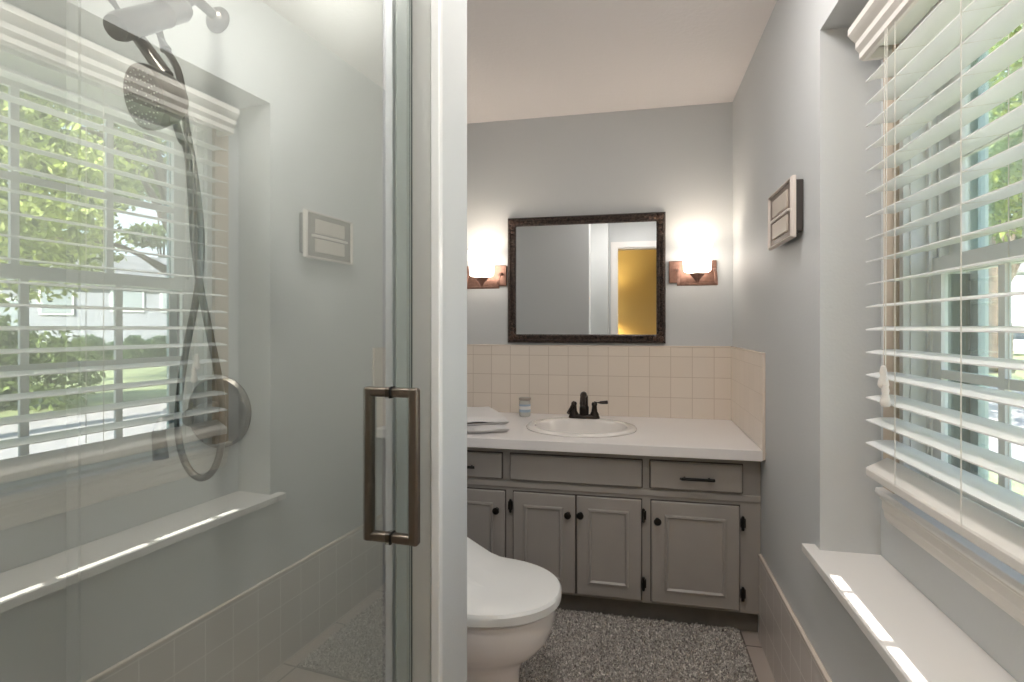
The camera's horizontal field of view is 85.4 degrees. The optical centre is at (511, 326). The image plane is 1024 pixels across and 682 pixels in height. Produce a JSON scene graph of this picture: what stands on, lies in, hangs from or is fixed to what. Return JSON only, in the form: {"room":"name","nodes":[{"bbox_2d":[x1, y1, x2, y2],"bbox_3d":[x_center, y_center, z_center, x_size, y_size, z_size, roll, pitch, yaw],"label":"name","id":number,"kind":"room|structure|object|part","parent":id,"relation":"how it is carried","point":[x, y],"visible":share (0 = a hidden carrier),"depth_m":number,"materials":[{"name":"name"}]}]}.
{"room":"bathroom","nodes":[
{"label":"bathroom","id":0,"kind":"room"},
{"bbox_2d":[0,0,65,681],"bbox_3d":[-1.248,0.046,0.656,0.100,2.418,1.384,0,0,12],"label":"wall","id":1,"kind":"structure","parent":0,"point":[32,32],"depth_m":1.24,"materials":[{"name":"grey"}]},
{"bbox_2d":[81,0,466,681],"bbox_3d":[-0.627,0.046,1.320,1.027,2.418,0.189,0,0,12],"label":"shower door","id":2,"kind":"structure","parent":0,"point":[262,569],"depth_m":1.21,"materials":[{"name":"clear glass"}]},
{"bbox_2d":[66,0,80,681],"bbox_3d":[-1.035,0.021,1.310,0.035,2.368,0.006,0,0,12],"label":"trim","id":3,"kind":"structure","parent":2,"relation":"attached to","point":[73,7],"depth_m":1.31,"materials":[{"name":"grey"}]},
{"bbox_2d":[103,0,229,481],"bbox_3d":[-0.653,-0.202,1.089,0.205,1.010,0.255,0,0,34],"label":"shower head","id":4,"kind":"object","parent":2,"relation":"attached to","point":[154,99],"visible":1,"depth_m":1.07},
{"bbox_3d":[-0.714,-0.558,1.049,0.162,0.198,0.028,0,0,12],"label":"wand handle","id":5,"kind":"part","parent":4,"relation":"part of","materials":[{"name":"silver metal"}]},
{"bbox_3d":[-0.662,-0.411,0.993,0.100,0.096,0.028,0,0,28],"label":"plate","id":6,"kind":"part","parent":4,"relation":"part of","materials":[{"name":"silver metal"}]},
{"bbox_3d":[-0.670,-0.675,1.182,0.023,0.058,0.108,0,0,22],"label":"arm","id":7,"kind":"part","parent":4,"relation":"part of","materials":[{"name":"silver metal"}]},
{"bbox_2d":[151,376,251,460],"bbox_3d":[-0.665,0.188,1.142,0.160,0.160,0.176,0,0,12],"label":"shower valve","id":8,"kind":"object","parent":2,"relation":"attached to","point":[202,413],"visible":0.88,"depth_m":1.21,"materials":[{"name":"silver metal"}]},
{"bbox_3d":[-0.675,0.215,1.105,0.032,0.082,0.101,0,0,5],"label":"lever","id":9,"kind":"part","parent":8,"relation":"part of","materials":[{"name":"silver metal"}]},
{"bbox_2d":[383,0,395,681],"bbox_3d":[-0.250,0.255,1.131,0.023,1.860,0.018,0,0,12],"label":"trim","id":10,"kind":"structure","parent":2,"relation":"attached to","point":[389,6],"depth_m":1.12,"materials":[{"name":"grey"}]},
{"bbox_2d":[431,0,442,681],"bbox_3d":[-0.152,0.046,1.124,0.019,2.418,0.022,0,0,12],"label":"trim","id":11,"kind":"structure","parent":2,"relation":"attached to","point":[436,5],"depth_m":1.11,"materials":[{"name":"white paint"}]},
{"bbox_2d":[467,102,732,419],"bbox_3d":[0.296,0.046,3.119,2.058,2.418,0.120,0,0,12],"label":"wall","id":12,"kind":"structure","parent":0,"point":[677,161],"depth_m":3.00,"materials":[{"name":"grey paint"}]},
{"bbox_2d":[467,249,506,288],"bbox_3d":[-0.166,-0.311,3.060,0.240,0.208,0.193,0,0,12],"label":"wall sconce","id":13,"kind":"object","parent":12,"relation":"attached to","point":[482,273],"visible":0.91,"depth_m":3.01,"materials":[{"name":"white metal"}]},
{"bbox_3d":[-0.166,-0.343,3.037,0.148,0.144,0.148,0,0,12],"label":"lamp shade","id":14,"kind":"part","parent":13,"relation":"part of","materials":[{"name":"white glass"}]},
{"bbox_3d":[-0.066,-0.256,3.068,0.014,0.092,0.111,0,0,12],"label":"arm","id":15,"kind":"part","parent":13,"relation":"part of","materials":[{"name":"orange metal"}]},
{"bbox_2d":[508,212,665,343],"bbox_3d":[0.393,-0.259,3.017,0.854,0.695,0.034,0,0,12],"label":"wall mirror","id":16,"kind":"object","parent":12,"relation":"attached to","point":[601,278],"visible":1,"depth_m":3.02,"materials":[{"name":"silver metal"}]},
{"bbox_2d":[467,346,730,419],"bbox_3d":[0.395,0.295,3.031,1.508,0.373,0.009,0,0,12],"label":"backsplash","id":17,"kind":"structure","parent":12,"relation":"attached to","point":[660,382],"depth_m":3.00,"materials":[{"name":"tile"}]},
{"bbox_2d":[467,344,765,460],"bbox_3d":[0.321,0.310,2.674,1.518,0.419,0.738,0,0,12],"label":"cap","id":18,"kind":"object","parent":12,"relation":"attached to","point":[743,349],"visible":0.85,"depth_m":2.35,"materials":[{"name":"beige tile"}]},
{"bbox_2d":[669,242,717,285],"bbox_3d":[0.926,-0.311,2.819,0.240,0.208,0.193,0,0,12],"label":"wall sconce","id":19,"kind":"object","parent":12,"relation":"attached to","point":[697,267],"visible":1,"depth_m":2.77,"materials":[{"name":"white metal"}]},
{"bbox_3d":[0.855,-0.256,2.865,0.014,0.092,0.111,0,0,12],"label":"arm","id":20,"kind":"part","parent":19,"relation":"part of","materials":[{"name":"orange metal"}]},
{"bbox_3d":[0.933,-0.343,2.795,0.148,0.144,0.148,0,0,12],"label":"lamp shade","id":21,"kind":"part","parent":19,"relation":"part of","materials":[{"name":"white glass"}]},
{"bbox_3d":[1.033,-0.256,2.826,0.014,0.092,0.111,0,0,12],"label":"arm","id":22,"kind":"part","parent":19,"relation":"part of","materials":[{"name":"orange metal"}]},
{"bbox_2d":[467,0,776,123],"bbox_3d":[-0.297,-1.223,0.859,2.650,0.120,4.750,0,0,12],"label":"ceiling","id":23,"kind":"structure","parent":0,"point":[527,59],"depth_m":2.37,"materials":[{"name":"white paint"}]},
{"bbox_2d":[625,617,774,681],"bbox_3d":[-0.019,1.315,1.453,2.158,0.120,3.470,0,0,12],"label":"floor","id":24,"kind":"structure","parent":0,"point":[760,666],"depth_m":2.11,"materials":[{"name":"tile"}]},
{"bbox_2d":[467,537,561,681],"bbox_3d":[-0.239,0.855,1.783,0.798,0.800,0.420,0,0,12],"label":"toilet","id":25,"kind":"object","parent":24,"relation":"on","point":[512,604],"visible":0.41,"depth_m":1.63,"materials":[{"name":"white ceramic"}]},
{"bbox_3d":[-0.192,1.052,1.773,0.662,0.405,0.378,0,0,12],"label":"bowl","id":26,"kind":"part","parent":25,"relation":"part of","materials":[{"name":"white ceramic"}]},
{"bbox_3d":[-0.129,0.765,1.759,0.572,0.156,0.412,0,0,12],"label":"lid","id":27,"kind":"part","parent":25,"relation":"part of","materials":[{"name":"white plastic"}]},
{"bbox_2d":[467,447,760,631],"bbox_3d":[0.323,0.889,2.683,1.516,0.731,0.701,0,0,12],"label":"vanity cabinet","id":28,"kind":"object","parent":24,"relation":"on","point":[677,539],"visible":0.83,"depth_m":2.33,"materials":[{"name":"paint"}]},
{"bbox_3d":[-0.188,0.933,2.466,0.213,0.317,0.007,0,0,12],"label":"panel moulding","id":29,"kind":"part","parent":28,"relation":"part of","materials":[{"name":"paint"}]},
{"bbox_3d":[-0.231,0.614,2.487,0.380,0.109,0.016,0,0,12],"label":"drawer","id":30,"kind":"part","parent":28,"relation":"part of","materials":[{"name":"paint"}]},
{"bbox_3d":[-0.248,0.933,2.491,0.444,0.418,0.016,0,0,12],"label":"door","id":31,"kind":"part","parent":28,"relation":"part of","materials":[{"name":"paint"}]},
{"bbox_3d":[-0.070,0.805,2.427,0.031,0.031,0.033,0,0,12],"label":"knob","id":32,"kind":"part","parent":28,"relation":"part of","materials":[{"name":"black metal"}]},
{"bbox_3d":[0.133,0.933,2.396,0.170,0.317,0.007,0,0,12],"label":"panel moulding","id":33,"kind":"part","parent":28,"relation":"part of","materials":[{"name":"paint"}]},
{"bbox_3d":[0.139,0.933,2.406,0.270,0.418,0.016,0,0,12],"label":"door","id":34,"kind":"part","parent":28,"relation":"part of","materials":[{"name":"paint"}]},
{"bbox_3d":[0.237,0.802,2.360,0.031,0.031,0.033,0,0,12],"label":"knob","id":35,"kind":"part","parent":28,"relation":"part of","materials":[{"name":"black metal"}]},
{"bbox_3d":[0.289,0.799,2.348,0.031,0.031,0.033,0,0,12],"label":"knob","id":36,"kind":"part","parent":28,"relation":"part of","materials":[{"name":"black metal"}]},
{"bbox_3d":[0.404,0.932,2.336,0.169,0.319,0.007,0,0,12],"label":"panel moulding","id":37,"kind":"part","parent":28,"relation":"part of","materials":[{"name":"paint"}]},
{"bbox_3d":[0.409,0.933,2.347,0.269,0.418,0.016,0,0,12],"label":"door","id":38,"kind":"part","parent":28,"relation":"part of","materials":[{"name":"paint"}]},
{"bbox_3d":[0.257,0.694,2.387,1.516,0.027,0.007,0,0,12],"label":"rail","id":39,"kind":"part","parent":28,"relation":"part of","materials":[{"name":"paint"}]},
{"bbox_2d":[467,412,762,461],"bbox_3d":[0.316,0.503,2.671,1.508,0.042,0.729,0,0,12],"label":"countertop","id":40,"kind":"structure","parent":28,"relation":"on","point":[660,437],"depth_m":2.38,"materials":[{"name":"white stone"}]},
{"bbox_2d":[467,406,509,432],"bbox_3d":[-0.197,0.446,2.698,0.309,0.071,0.460,0,0,-14],"label":"folded towel","id":41,"kind":"object","parent":40,"relation":"on","point":[479,419],"visible":0.65,"depth_m":2.53,"materials":[{"name":"white fabric"}]},
{"bbox_2d":[519,397,530,416],"bbox_3d":[0.070,0.431,2.990,0.065,0.101,0.065,0,0,12],"label":"candle jar","id":42,"kind":"object","parent":40,"relation":"on","point":[524,403],"visible":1,"depth_m":2.96,"materials":[{"name":"clear glass"}]},
{"bbox_3d":[0.070,0.389,2.990,0.065,0.015,0.065,0,0,12],"label":"lid","id":43,"kind":"part","parent":42,"relation":"part of","materials":[{"name":"beige"}]},
{"bbox_2d":[526,417,636,437],"bbox_3d":[0.328,0.537,2.641,0.524,0.140,0.480,0,0,12],"label":"sink basin","id":44,"kind":"object","parent":40,"relation":"in","point":[562,426],"visible":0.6,"depth_m":2.74,"materials":[{"name":"white ceramic"}]},
{"bbox_2d":[567,391,607,418],"bbox_3d":[0.379,0.400,2.796,0.202,0.144,0.138,0,0,12],"label":"sink faucet","id":45,"kind":"object","parent":40,"relation":"on","point":[583,413],"visible":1,"depth_m":2.82,"materials":[{"name":"black metal"}]},
{"bbox_3d":[0.302,0.412,2.824,0.018,0.061,0.076,0,0,33],"label":"lever","id":46,"kind":"part","parent":45,"relation":"part of","materials":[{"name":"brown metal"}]},
{"bbox_3d":[0.319,0.420,2.853,0.048,0.072,0.048,0,0,12],"label":"handle","id":47,"kind":"part","parent":45,"relation":"part of","materials":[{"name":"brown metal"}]},
{"bbox_3d":[0.360,0.393,2.799,0.048,0.131,0.136,0,0,12],"label":"spout","id":48,"kind":"part","parent":45,"relation":"part of","materials":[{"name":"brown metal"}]},
{"bbox_3d":[0.420,0.420,2.831,0.048,0.072,0.048,0,0,12],"label":"handle","id":49,"kind":"part","parent":45,"relation":"part of","materials":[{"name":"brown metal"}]},
{"bbox_3d":[0.453,0.386,2.823,0.069,0.020,0.022,0,0,8],"label":"lever","id":50,"kind":"part","parent":45,"relation":"part of","materials":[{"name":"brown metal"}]},
{"bbox_3d":[0.598,0.800,2.280,0.031,0.031,0.033,0,0,12],"label":"knob","id":51,"kind":"part","parent":28,"relation":"part of","materials":[{"name":"black metal"}]},
{"bbox_3d":[0.748,0.933,2.272,0.344,0.418,0.016,0,0,12],"label":"door","id":52,"kind":"part","parent":28,"relation":"part of","materials":[{"name":"paint"}]},
{"bbox_3d":[0.747,0.935,2.261,0.240,0.318,0.007,0,0,12],"label":"panel moulding","id":53,"kind":"part","parent":28,"relation":"part of","materials":[{"name":"paint"}]},
{"bbox_3d":[0.751,0.614,2.271,0.359,0.111,0.016,0,0,12],"label":"drawer","id":54,"kind":"part","parent":28,"relation":"part of","materials":[{"name":"paint"}]},
{"bbox_3d":[0.750,0.618,2.247,0.138,0.012,0.032,0,0,12],"label":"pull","id":55,"kind":"part","parent":28,"relation":"part of","materials":[{"name":"black metal"}]},
{"bbox_2d":[519,607,756,681],"bbox_3d":[0.357,1.244,2.043,1.035,0.019,0.729,0,0,12],"label":"bath rug","id":56,"kind":"object","parent":24,"relation":"on","point":[580,646],"visible":0.69,"depth_m":2.11,"materials":[{"name":"grey carpet"}]},
{"bbox_3d":[-0.372,1.220,0.670,0.185,0.070,0.968,0,0,12],"label":"shower curb","id":57,"kind":"object","parent":24,"relation":"on","visible":0},
{"bbox_2d":[363,0,419,681],"bbox_3d":[-0.336,0.245,0.683,0.114,1.850,0.925,0,0,16],"label":"shower door","id":58,"kind":"structure","parent":57,"relation":"on","point":[406,535],"depth_m":1.10,"materials":[{"name":"clear glass"}]},
{"bbox_3d":[-0.259,0.262,1.059,0.051,0.294,0.019,0,0,16],"label":"pull handle","id":59,"kind":"part","parent":58,"relation":"part of","materials":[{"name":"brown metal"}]},
{"bbox_2d":[385,530,395,544],"bbox_3d":[-0.231,0.399,1.050,0.014,0.022,0.022,0,0,12],"label":"washer","id":60,"kind":"object","parent":58,"relation":"in","point":[390,536],"depth_m":1.04,"materials":[{"name":"black metal"}]},
{"bbox_2d":[385,386,395,398],"bbox_3d":[-0.231,0.124,1.050,0.014,0.022,0.022,0,0,12],"label":"washer","id":61,"kind":"object","parent":58,"relation":"in","point":[390,391],"depth_m":1.04,"materials":[{"name":"black"}]},
{"bbox_3d":[-0.200,0.262,1.042,0.056,0.294,0.019,0,0,16],"label":"pull handle","id":62,"kind":"part","parent":58,"relation":"part of","materials":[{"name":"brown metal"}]},
{"bbox_2d":[733,0,1023,681],"bbox_3d":[0.940,0.046,1.252,0.302,2.418,3.490,0,0,12],"label":"wall","id":63,"kind":"structure","parent":0,"point":[800,109],"depth_m":1.52,"materials":[{"name":"grey paint"}]},
{"bbox_2d":[731,348,761,449],"bbox_3d":[1.058,0.295,2.516,0.010,0.373,0.730,0,0,12],"label":"backsplash","id":64,"kind":"structure","parent":63,"relation":"attached to","point":[746,367],"depth_m":2.44,"materials":[{"name":"tile"}]},
{"bbox_2d":[768,175,802,249],"bbox_3d":[0.891,-0.363,1.817,0.037,0.187,0.308,0,0,12],"label":"door chime","id":65,"kind":"object","parent":63,"relation":"attached to","point":[785,205],"visible":1,"depth_m":1.74,"materials":[{"name":"grey"}]},
{"bbox_3d":[0.886,-0.363,1.818,0.011,0.171,0.280,0,0,12],"label":"recess panel","id":66,"kind":"part","parent":65,"relation":"part of","materials":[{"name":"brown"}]},
{"bbox_2d":[759,558,825,681],"bbox_3d":[0.718,1.087,0.971,0.010,0.337,2.566,0,0,12],"label":"trim","id":67,"kind":"structure","parent":63,"relation":"attached to","point":[789,658],"depth_m":1.89,"materials":[{"name":"tile"}]},
{"bbox_2d":[758,554,832,681],"bbox_3d":[0.717,0.914,0.971,0.013,0.011,2.565,0,0,12],"label":"cap","id":68,"kind":"object","parent":67,"relation":"on","point":[819,663],"visible":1,"depth_m":1.69,"materials":[{"name":"beige tile"}]},
{"bbox_2d":[802,543,1017,681],"bbox_3d":[0.755,0.623,0.848,0.184,0.022,1.440,0,0,12],"label":"window ledge","id":69,"kind":"object","parent":63,"relation":"attached to","point":[917,641],"visible":1,"depth_m":1.14,"materials":[{"name":"white paint"}]},
{"bbox_2d":[875,0,1023,625],"bbox_3d":[0.898,-0.129,0.807,0.194,1.272,1.243,0,0,12],"label":"window","id":70,"kind":"structure","parent":63,"relation":"in","point":[1001,584],"depth_m":1.22,"materials":[{"name":"white plastic"}]},
{"bbox_3d":[0.836,-0.155,0.832,0.020,1.220,1.221,0,0,12],"label":"casing","id":71,"kind":"part","parent":70,"relation":"part of","materials":[{"name":"beige wood"}]},
{"bbox_2d":[848,0,1023,575],"bbox_3d":[0.785,-0.191,0.831,0.117,1.124,1.160,0,0,12],"label":"window blind","id":72,"kind":"object","parent":70,"relation":"attached to","point":[881,25],"visible":1,"depth_m":1.06,"materials":[{"name":"white plastic"}]},
{"bbox_3d":[0.843,-0.292,1.256,0.006,0.765,0.002,0,0,12],"label":"lift cord","id":73,"kind":"part","parent":72,"relation":"part of","materials":[{"name":"white fabric"}]},
{"bbox_3d":[0.840,-0.273,1.246,0.006,0.805,0.002,0,0,12],"label":"lift cord","id":74,"kind":"part","parent":72,"relation":"part of","materials":[{"name":"white fabric"}]},
{"bbox_3d":[0.878,-0.177,1.214,0.074,1.055,0.002,0,0,12],"label":"ladder cord","id":75,"kind":"part","parent":72,"relation":"part of","materials":[{"name":"white fabric"}]},
{"bbox_3d":[0.789,0.347,0.830,0.056,0.047,1.120,0,0,12],"label":"rail","id":76,"kind":"part","parent":72,"relation":"part of","materials":[{"name":"white paint"}]},
{"bbox_3d":[0.824,-0.177,0.968,0.074,1.055,0.002,0,0,12],"label":"ladder cord","id":77,"kind":"part","parent":72,"relation":"part of","materials":[{"name":"white fabric"}]},
{"bbox_3d":[0.902,0.120,0.818,0.014,0.566,1.065,0,0,12],"label":"sash","id":78,"kind":"part","parent":70,"relation":"part of","materials":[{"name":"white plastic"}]},
{"bbox_3d":[0.942,-0.406,0.809,0.015,0.558,1.065,0,0,12],"label":"sash","id":79,"kind":"part","parent":70,"relation":"part of","materials":[{"name":"white plastic"}]},
{"bbox_3d":[0.902,0.111,0.818,0.003,0.485,0.979,0,0,12],"label":"glass pane","id":80,"kind":"part","parent":70,"relation":"part of","materials":[{"name":"clear glass"}]},
{"bbox_3d":[0.942,-0.402,0.809,0.003,0.487,0.979,0,0,12],"label":"glass pane","id":81,"kind":"part","parent":70,"relation":"part of","materials":[{"name":"clear glass"}]}
]}

